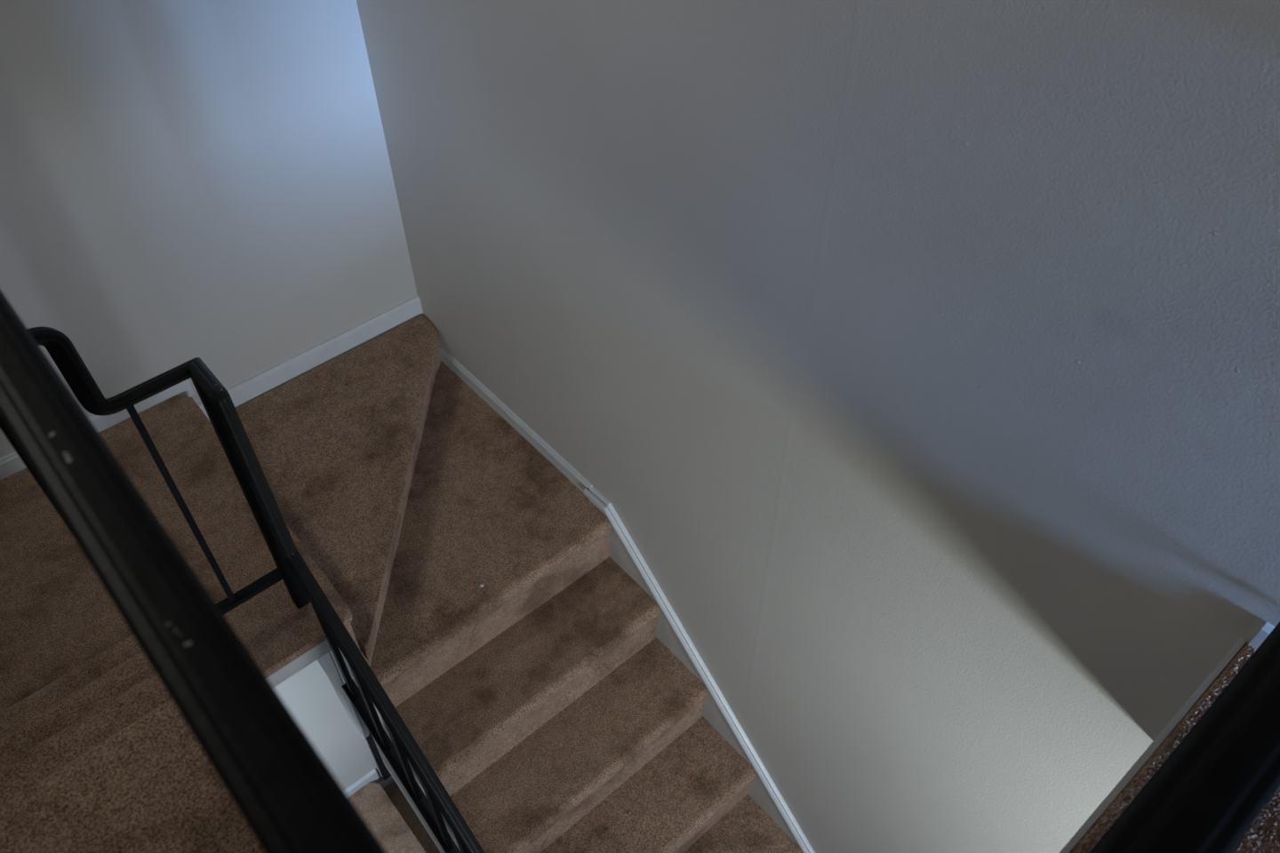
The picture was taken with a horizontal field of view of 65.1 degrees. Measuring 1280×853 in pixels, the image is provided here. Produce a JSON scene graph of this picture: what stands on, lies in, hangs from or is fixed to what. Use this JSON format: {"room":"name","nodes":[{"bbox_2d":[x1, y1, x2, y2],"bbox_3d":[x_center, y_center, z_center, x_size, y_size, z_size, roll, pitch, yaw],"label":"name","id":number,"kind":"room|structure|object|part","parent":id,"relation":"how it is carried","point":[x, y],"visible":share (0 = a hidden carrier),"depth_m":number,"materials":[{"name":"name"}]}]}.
{"room":"stairwell","nodes":[
{"label":"stairwell","id":0,"kind":"room"},
{"bbox_2d":[0,0,417,791],"bbox_3d":[-1.704,0.124,3.030,2.370,6.800,0.120,-33,55,-27],"label":"wall","id":1,"kind":"structure","parent":0,"point":[181,181],"depth_m":2.73,"materials":[{"name":"paint"}]},
{"bbox_2d":[0,379,194,480],"bbox_3d":[-1.917,0.215,2.727,1.450,0.090,0.013,-33,55,-27],"label":"baseboard","id":2,"kind":"structure","parent":1,"relation":"attached to","point":[11,463],"depth_m":2.94,"materials":[{"name":"white paint"}]},
{"bbox_2d":[198,296,423,421],"bbox_3d":[-1.073,-0.224,3.336,0.810,0.098,0.013,-33,55,-27],"label":"baseboard","id":3,"kind":"structure","parent":1,"relation":"attached to","point":[241,394],"depth_m":3.33,"materials":[{"name":"white paint"}]},
{"bbox_2d":[344,768,379,797],"bbox_3d":[-1.904,2.130,4.796,1.485,0.090,0.013,-33,55,-27],"label":"baseboard","id":4,"kind":"structure","parent":1,"relation":"attached to","point":[372,776],"depth_m":5.07,"materials":[{"name":"white paint"}]},
{"bbox_2d":[365,729,391,780],"bbox_3d":[-1.266,1.604,5.041,0.168,0.550,0.019,-33,55,-27],"label":"handrail","id":5,"kind":"object","parent":1,"relation":"attached to","point":[385,773],"visible":0.24,"depth_m":5.02,"materials":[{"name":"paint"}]},
{"bbox_2d":[379,776,394,789],"bbox_3d":[-1.060,1.691,5.405,0.775,0.098,0.013,-33,55,-27],"label":"baseboard","id":6,"kind":"structure","parent":1,"relation":"attached to","point":[384,784],"depth_m":5.24,"materials":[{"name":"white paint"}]},
{"bbox_2d":[356,0,1279,852],"bbox_3d":[1.262,1.225,2.002,0.120,6.800,6.290,-33,55,-27],"label":"wall","id":7,"kind":"structure","parent":0,"point":[921,357],"depth_m":1.85,"materials":[{"name":"paint"}]},
{"bbox_2d":[440,346,592,493],"bbox_3d":[-0.430,-0.015,3.369,0.013,0.098,0.845,-33,55,-27],"label":"baseboard","id":8,"kind":"structure","parent":7,"relation":"attached to","point":[538,443],"depth_m":3.33,"materials":[{"name":"white paint"}]},
{"bbox_2d":[584,486,815,852],"bbox_3d":[0.463,1.259,3.217,0.027,1.607,1.912,-33,55,-27],"label":"trim","id":9,"kind":"structure","parent":7,"relation":"attached to","point":[596,497],"depth_m":3.13,"materials":[{"name":"white paint"}]},
{"bbox_2d":[1059,637,1246,852],"bbox_3d":[0.447,0.727,1.355,1.210,0.347,0.009,-33,55,-27],"label":"trim","id":10,"kind":"structure","parent":7,"relation":"attached to","point":[1097,813],"depth_m":1.38,"materials":[{"name":"white paint"}]},
{"bbox_2d":[1247,622,1275,651],"bbox_3d":[2.052,1.267,0.572,0.012,0.055,3.494,-33,55,-27],"label":"baseboard","id":11,"kind":"structure","parent":7,"relation":"attached to","point":[1267,629],"depth_m":1.46,"materials":[{"name":"white paint"}]},
{"bbox_3d":[0.900,1.692,0.469,2.250,0.325,4.435,-33,55,-27],"label":"floor","id":12,"kind":"structure","parent":0,"visible":0},
{"bbox_2d":[0,642,1279,852],"bbox_3d":[0.890,1.562,0.346,2.250,0.032,4.465,-33,55,-27],"label":"floor","id":13,"kind":"structure","parent":12,"relation":"on","point":[150,787],"depth_m":1.33,"materials":[{"name":"brown carpet"}]},
{"bbox_2d":[0,289,1279,852],"bbox_3d":[0.140,0.081,1.149,1.228,0.830,1.012,-33,55,-27],"label":"guard railing","id":14,"kind":"object","parent":13,"relation":"on","point":[1208,794],"visible":1,"depth_m":0.53,"materials":[{"name":"black metal"}]},
{"bbox_3d":[-0.614,0.122,1.126,0.032,0.806,0.030,-33,55,-27],"label":"post","id":15,"kind":"part","parent":14,"relation":"part of","materials":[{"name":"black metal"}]},
{"bbox_3d":[0.148,0.301,1.374,1.225,0.012,0.973,-33,55,-27],"label":"rail","id":16,"kind":"part","parent":14,"relation":"part of","materials":[{"name":"black metal"}]},
{"bbox_3d":[0.900,3.616,2.531,2.250,0.325,4.435,-33,55,-27],"label":"floor","id":17,"kind":"structure","parent":0,"visible":0},
{"bbox_3d":[0.890,3.488,2.410,2.250,0.024,4.465,-33,55,-27],"label":"floor","id":18,"kind":"structure","parent":17,"relation":"on","visible":0},
{"bbox_2d":[235,314,802,852],"bbox_3d":[-0.143,1.423,3.445,0.891,2.469,2.910,-33,55,-27],"label":"staircase","id":19,"kind":"structure","parent":18,"relation":"on","point":[555,702],"depth_m":3.07,"materials":[{"name":"brown carpet"}]},
{"bbox_2d":[27,326,484,852],"bbox_3d":[-0.442,0.701,1.723,0.512,3.492,1.739,-24,51,-21],"label":"stair railing","id":20,"kind":"object","parent":19,"relation":"attached to","point":[302,587],"visible":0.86,"depth_m":2.22,"materials":[{"name":"black metal"}]},
{"bbox_3d":[-0.855,0.167,2.237,0.032,0.810,0.032,-33,55,-27],"label":"post","id":21,"kind":"part","parent":20,"relation":"part of","materials":[{"name":"black metal"}]},
{"bbox_3d":[-0.955,0.410,2.369,0.267,0.014,0.028,-33,55,-27],"label":"rail","id":22,"kind":"part","parent":20,"relation":"part of","materials":[{"name":"black metal"}]},
{"bbox_3d":[-0.418,1.280,2.697,0.032,0.925,1.084,-33,55,-27],"label":"rail","id":23,"kind":"part","parent":20,"relation":"part of","materials":[{"name":"black metal"}]},
{"bbox_3d":[0.369,4.148,3.994,2.250,0.100,6.050,-33,55,-27],"label":"floor","id":24,"kind":"structure","parent":0,"visible":0},
{"bbox_2d":[383,781,440,852],"bbox_3d":[-0.668,2.416,5.417,0.869,1.068,1.286,-33,55,-27],"label":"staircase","id":25,"kind":"structure","parent":24,"relation":"on","point":[394,793],"depth_m":5.14,"materials":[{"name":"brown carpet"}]},
{"bbox_3d":[-0.485,2.397,0.909,0.120,6.800,6.170,-33,55,-27],"label":"wall","id":26,"kind":"structure","parent":0,"visible":0},
{"bbox_2d":[0,395,359,712],"bbox_3d":[-1.583,0.570,2.525,1.432,0.160,1.049,-33,55,-27],"label":"stair landing","id":27,"kind":"structure","parent":26,"relation":"attached to","point":[57,615],"depth_m":2.61,"materials":[{"name":"brown carpet"}]},
{"bbox_2d":[0,634,171,806],"bbox_3d":[-1.237,0.754,1.734,1.061,0.905,0.708,-33,55,-27],"label":"stair","id":28,"kind":"structure","parent":27,"relation":"on","point":[59,723],"depth_m":1.84,"materials":[{"name":"brown carpet"}]},
{"bbox_2d":[348,782,425,852],"bbox_3d":[-1.569,2.485,4.595,1.467,0.160,1.049,-33,55,-27],"label":"stair landing","id":29,"kind":"structure","parent":26,"relation":"attached to","point":[372,802],"depth_m":4.98,"materials":[{"name":"brown carpet"}]}
]}

